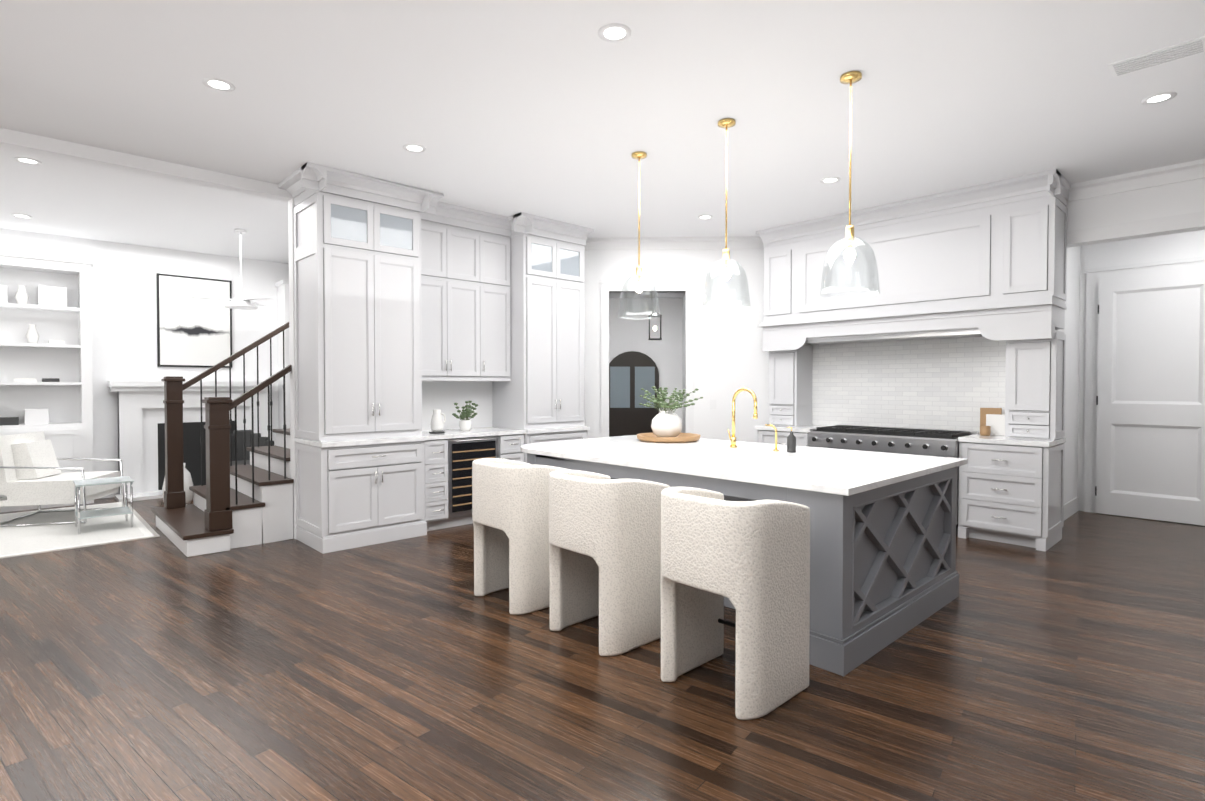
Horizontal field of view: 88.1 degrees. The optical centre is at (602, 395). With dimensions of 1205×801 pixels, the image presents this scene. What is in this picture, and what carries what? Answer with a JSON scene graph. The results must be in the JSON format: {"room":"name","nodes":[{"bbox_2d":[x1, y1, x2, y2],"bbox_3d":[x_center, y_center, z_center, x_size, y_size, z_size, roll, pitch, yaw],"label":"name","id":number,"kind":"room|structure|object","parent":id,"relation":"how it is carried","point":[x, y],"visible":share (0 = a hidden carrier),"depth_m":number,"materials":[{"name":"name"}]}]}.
{"room":"kitchen","nodes":[
{"label":"kitchen","id":0,"kind":"room"},
{"bbox_2d":[0,228,288,471],"bbox_3d":[-7.399,-0.307,6.816,13.150,3.220,0.150,-1,1,-43],"label":"wall","id":1,"kind":"structure","parent":0,"point":[124,309],"depth_m":8.03,"materials":[{"name":"white paint"}]},
{"bbox_2d":[98,487,118,498],"bbox_3d":[-7.396,1.224,6.730,13.000,0.160,0.015,-1,1,-43],"label":"baseboard","id":2,"kind":"structure","parent":1,"relation":"attached to","point":[111,495],"depth_m":7.85,"materials":[{"name":"white paint"}]},
{"bbox_2d":[156,273,231,367],"bbox_3d":[-5.521,-0.995,8.449,0.860,1.220,0.034,-1,1,-43],"label":"framed artwork","id":3,"kind":"object","parent":1,"relation":"attached to","point":[194,332],"visible":0.93,"depth_m":8.41,"materials":[{"name":"white paper"}]},
{"bbox_2d":[288,198,506,538],"bbox_3d":[-1.733,-0.307,6.813,3.120,3.220,0.120,-1,1,-43],"label":"wall","id":4,"kind":"structure","parent":0,"point":[443,396],"depth_m":6.68,"materials":[{"name":"white paint"}]},
{"bbox_2d":[0,497,1204,800],"bbox_3d":[-0.333,1.357,6.540,23.000,0.100,18.000,-1,1,-43],"label":"floor","id":5,"kind":"structure","parent":0,"point":[1070,665],"depth_m":2.89,"materials":[{"name":"brown wood"}]},
{"bbox_2d":[0,249,93,512],"bbox_3d":[-6.782,-0.161,7.039,1.610,2.920,0.370,-1,1,-43],"label":"built-in shelf","id":6,"kind":"object","parent":5,"relation":"on","point":[45,348],"visible":0.83,"depth_m":7.32,"materials":[{"name":"white paint"}]},
{"bbox_2d":[0,502,159,558],"bbox_3d":[-5.998,1.316,5.690,2.890,0.012,2.350,-1,1,-43],"label":"rug","id":7,"kind":"object","parent":5,"relation":"on","point":[20,541],"visible":0.73,"depth_m":5.97,"materials":[{"name":"white fabric"}]},
{"bbox_2d":[0,431,124,526],"bbox_3d":[-5.772,0.844,6.580,0.911,0.900,0.773,0,1,-13],"label":"armchair","id":8,"kind":"object","parent":7,"relation":"on","point":[31,473],"visible":0.88,"depth_m":6.33,"materials":[{"name":"white fabric"}]},
{"bbox_2d":[73,476,133,533],"bbox_3d":[-4.942,1.070,6.169,0.440,0.462,0.440,-1,1,-43],"label":"side table","id":9,"kind":"object","parent":7,"relation":"on","point":[126,510],"visible":1,"depth_m":6.15,"materials":[{"name":"silver metal"}]},
{"bbox_2d":[162,463,192,503],"bbox_3d":[-4.865,1.037,7.135,0.300,0.520,0.300,-1,1,-43],"label":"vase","id":10,"kind":"object","parent":5,"relation":"on","point":[188,482],"visible":0.23,"depth_m":7.11,"materials":[{"name":"white ceramic"}]},
{"bbox_2d":[107,381,277,501],"bbox_3d":[-5.360,0.542,8.306,1.900,1.470,0.500,-1,1,-43],"label":"fireplace","id":11,"kind":"object","parent":5,"relation":"on","point":[141,433],"visible":0.65,"depth_m":8.09,"materials":[{"name":"white paint"}]},
{"bbox_2d":[152,322,293,556],"bbox_3d":[-2.685,-0.362,6.854,3.545,3.336,1.610,-1,1,-43],"label":"staircase","id":12,"kind":"structure","parent":5,"relation":"on","point":[238,506],"depth_m":5.66,"materials":[{"name":"white paint"}]},
{"bbox_2d":[232,430,273,464],"bbox_3d":[-4.483,0.867,7.796,0.683,0.838,0.660,-1,1,-33],"label":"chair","id":13,"kind":"object","parent":5,"relation":"on","point":[263,441],"visible":0.15,"depth_m":8.01,"materials":[{"name":"grey fabric"}]},
{"bbox_2d":[275,280,289,428],"bbox_3d":[-4.093,-0.204,9.581,1.610,2.920,0.370,-1,1,-43],"label":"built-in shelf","id":14,"kind":"object","parent":5,"relation":"on","point":[282,286],"visible":0.02,"depth_m":8.98,"materials":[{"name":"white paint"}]},
{"bbox_2d":[278,162,593,553],"bbox_3d":[-1.492,-0.301,6.406,3.152,3.222,0.798,-1,1,-43],"label":"tall cabinet","id":15,"kind":"object","parent":5,"relation":"on","point":[394,307],"visible":0.79,"depth_m":5.62,"materials":[{"name":"white paint"}]},
{"bbox_2d":[429,410,445,433],"bbox_3d":[-1.655,0.259,6.260,0.176,0.235,0.156,-1,1,-43],"label":"pitcher","id":16,"kind":"object","parent":15,"relation":"on","point":[437,423],"visible":1,"depth_m":6.21,"materials":[{"name":"white ceramic"}]},
{"bbox_2d":[452,401,477,430],"bbox_3d":[-1.420,0.210,6.536,0.245,0.323,0.228,-1,1,-43],"label":"potted plant","id":17,"kind":"object","parent":15,"relation":"on","point":[465,425],"visible":1,"depth_m":6.51,"materials":[{"name":"green plant"}]},
{"bbox_2d":[472,458,569,614],"bbox_3d":[-0.542,0.888,4.146,0.550,0.920,0.560,-1,1,-43],"label":"stool","id":18,"kind":"object","parent":5,"relation":"on","point":[510,508],"visible":0.83,"depth_m":3.90,"materials":[{"name":"beige fabric"}]},
{"bbox_2d":[549,470,669,655],"bbox_3d":[0.015,0.898,3.558,0.550,0.920,0.560,-1,1,-43],"label":"stool","id":19,"kind":"object","parent":5,"relation":"on","point":[605,548],"visible":0.96,"depth_m":3.35,"materials":[{"name":"beige fabric"}]},
{"bbox_2d":[660,487,809,719],"bbox_3d":[0.599,0.908,2.941,0.550,0.920,0.560,-1,1,-43],"label":"stool","id":20,"kind":"object","parent":5,"relation":"on","point":[750,560],"visible":1,"depth_m":2.74,"materials":[{"name":"beige fabric"}]},
{"bbox_2d":[527,455,958,676],"bbox_3d":[0.805,0.895,4.636,1.688,0.896,2.858,-1,1,-43],"label":"kitchen island","id":21,"kind":"object","parent":5,"relation":"on","point":[883,573],"depth_m":3.42,"materials":[{"name":"grey wood"}]},
{"bbox_2d":[521,435,966,494],"bbox_3d":[0.805,0.432,4.628,1.750,0.035,2.920,-1,1,-43],"label":"island countertop","id":22,"kind":"structure","parent":21,"relation":"on","point":[830,471],"depth_m":4.02,"materials":[{"name":"white stone"}]},
{"bbox_2d":[637,433,700,442],"bbox_3d":[0.587,0.373,5.549,0.570,0.050,0.570,-1,1,-43],"label":"tray","id":23,"kind":"object","parent":22,"relation":"on","point":[679,438],"visible":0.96,"depth_m":5.34,"materials":[{"name":"brown wood"}]},
{"bbox_2d":[639,386,702,436],"bbox_3d":[0.619,0.147,5.558,0.610,0.462,0.632,-1,1,-43],"label":"vase","id":24,"kind":"object","parent":23,"relation":"on","point":[666,421],"visible":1,"depth_m":5.48,"materials":[{"name":"white ceramic"}]},
{"bbox_2d":[728,388,757,447],"bbox_3d":[1.092,0.173,4.866,0.060,0.473,0.273,-1,1,-43],"label":"faucet","id":25,"kind":"object","parent":22,"relation":"on","point":[733,437],"visible":1,"depth_m":4.91,"materials":[{"name":"gold metal"}]},
{"bbox_2d":[765,424,778,450],"bbox_3d":[1.274,0.314,4.676,0.044,0.198,0.111,-1,1,-43],"label":"tap","id":26,"kind":"object","parent":22,"relation":"on","point":[774,427],"visible":1,"depth_m":4.65,"materials":[{"name":"gold metal"}]},
{"bbox_2d":[786,427,795,452],"bbox_3d":[1.385,0.323,4.574,0.062,0.184,0.072,-1,1,-43],"label":"soap bottle","id":27,"kind":"object","parent":22,"relation":"on","point":[791,442],"visible":1,"depth_m":4.55,"materials":[{"name":"grey"}]},
{"bbox_2d":[808,424,977,533],"bbox_3d":[2.974,0.828,6.493,0.728,0.960,1.468,-1,1,-43],"label":"range","id":28,"kind":"object","parent":5,"relation":"on","point":[927,442],"visible":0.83,"depth_m":6.23,"materials":[{"name":"silver metal"}]},
{"bbox_2d":[755,169,1070,551],"bbox_3d":[3.015,-0.303,6.505,0.681,3.221,2.931,-1,1,-43],"label":"kitchen cabinets","id":29,"kind":"object","parent":5,"relation":"on","point":[957,322],"visible":0.77,"depth_m":6.09,"materials":[{"name":"white paint"}]},
{"bbox_2d":[980,408,1004,435],"bbox_3d":[3.735,0.251,5.985,0.194,0.260,0.230,-1,1,-43],"label":"boards","id":30,"kind":"object","parent":29,"relation":"on","point":[992,421],"visible":0.94,"depth_m":6.00,"materials":[{"name":"brown wood"}]},
{"bbox_2d":[0,0,1204,297],"bbox_3d":[-0.333,-1.962,6.484,23.000,0.100,18.000,-1,1,-43],"label":"ceiling","id":31,"kind":"structure","parent":0,"point":[560,110],"depth_m":4.00,"materials":[{"name":"white paint"}]},
{"bbox_2d":[0,128,291,201],"bbox_3d":[-6.194,-1.796,2.590,9.130,0.100,0.150,-1,1,-43],"label":"ceiling beam","id":32,"kind":"structure","parent":31,"relation":"attached to","point":[52,147],"depth_m":4.89,"materials":[{"name":"white paint"}]},
{"bbox_2d":[192,229,272,309],"bbox_3d":[-4.227,-1.471,7.169,0.838,0.904,0.878,-1,1,-43],"label":"ceiling fan","id":33,"kind":"object","parent":31,"relation":"hanging from","point":[241,302],"visible":1,"depth_m":7.18,"materials":[{"name":"white paint"}]},
{"bbox_2d":[11,23,1176,218],"bbox_3d":[-1.596,-1.884,4.960,6.440,0.004,8.890,-1,1,-43],"label":"recessed lights","id":34,"kind":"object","parent":31,"relation":"attached to","point":[615,31],"depth_m":3.80,"materials":[{"name":"white paint"}]},
{"bbox_2d":[618,151,659,318],"bbox_3d":[0.286,-1.249,4.865,0.332,1.269,0.332,-1,1,-43],"label":"pendant light","id":35,"kind":"object","parent":31,"relation":"hanging from","point":[639,276],"visible":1,"depth_m":4.86,"materials":[{"name":"glass"}]},
{"bbox_2d":[648,312,661,339],"bbox_3d":[0.836,-1.430,9.899,0.200,1.080,0.200,0,1,2],"label":"pendant light","id":36,"kind":"object","parent":31,"relation":"hanging from","point":[655,328],"visible":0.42,"depth_m":9.85,"materials":[{"name":"black metal"}]},
{"bbox_2d":[702,118,750,310],"bbox_3d":[0.849,-1.239,4.269,0.332,1.269,0.332,-1,1,-43],"label":"pendant light","id":37,"kind":"object","parent":31,"relation":"hanging from","point":[726,123],"visible":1,"depth_m":4.26,"materials":[{"name":"glass"}]},
{"bbox_2d":[820,71,879,297],"bbox_3d":[1.447,-1.228,3.637,0.332,1.269,0.332,-1,1,-43],"label":"pendant light","id":38,"kind":"object","parent":31,"relation":"hanging from","point":[850,77],"visible":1,"depth_m":3.62,"materials":[{"name":"glass"}]},
{"bbox_2d":[1108,36,1204,77],"bbox_3d":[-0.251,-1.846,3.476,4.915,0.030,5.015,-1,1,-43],"label":"ceiling vent","id":39,"kind":"object","parent":31,"relation":"in","point":[1185,49],"visible":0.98,"depth_m":3.40,"materials":[{"name":"white metal"}]},
{"bbox_2d":[585,249,768,442],"bbox_3d":[0.736,-0.368,10.380,3.014,3.220,5.320,0,1,2],"label":"wall","id":40,"kind":"structure","parent":0,"point":[731,357],"depth_m":7.70,"materials":[{"name":"white paint"}]},
{"bbox_2d":[609,351,658,436],"bbox_3d":[0.619,0.134,12.901,1.100,2.110,0.055,0,1,2],"label":"front door","id":41,"kind":"structure","parent":40,"relation":"in","point":[632,374],"depth_m":12.87,"materials":[{"name":"black wood"}]},
{"bbox_2d":[553,237,763,437],"bbox_3d":[0.762,-0.323,7.729,2.814,3.220,0.220,0,1,2],"label":"trim","id":42,"kind":"structure","parent":40,"relation":"attached to","point":[671,243],"depth_m":7.68,"materials":[{"name":"white paint"}]},
{"bbox_2d":[806,178,1204,344],"bbox_3d":[4.781,-0.281,5.244,0.150,3.220,7.130,-1,1,-43],"label":"wall","id":43,"kind":"structure","parent":0,"point":[1180,198],"depth_m":5.33,"materials":[{"name":"white paint"}]},
{"bbox_2d":[1057,211,1204,519],"bbox_3d":[4.822,-0.078,5.080,0.020,2.820,2.070,-1,1,-43],"label":"trim","id":44,"kind":"structure","parent":43,"relation":"attached to","point":[1094,276],"depth_m":5.51,"materials":[{"name":"white paint"}]},
{"bbox_2d":[1068,159,1204,200],"bbox_3d":[5.659,-1.807,4.115,0.110,0.130,4.200,-1,1,-43],"label":"crown molding","id":45,"kind":"structure","parent":43,"relation":"attached to","point":[1170,174],"depth_m":5.27,"materials":[{"name":"white paint"}]},
{"bbox_2d":[1058,246,1081,503],"bbox_3d":[4.743,-0.303,6.529,1.560,3.220,0.150,-1,1,-43],"label":"wall","id":46,"kind":"structure","parent":0,"point":[1073,313],"depth_m":6.81,"materials":[{"name":"white paint"}]},
{"bbox_2d":[1078,230,1204,510],"bbox_3d":[6.141,-0.299,6.323,0.150,3.220,2.370,-1,1,-43],"label":"wall","id":47,"kind":"structure","parent":0,"point":[1183,245],"depth_m":6.72,"materials":[{"name":"white paint"}]},
{"bbox_2d":[1095,271,1204,525],"bbox_3d":[5.762,0.026,6.496,0.116,2.548,0.966,-1,1,-43],"label":"pantry door","id":48,"kind":"structure","parent":47,"relation":"in","point":[1150,438],"depth_m":6.54,"materials":[{"name":"white paint"}]}
]}

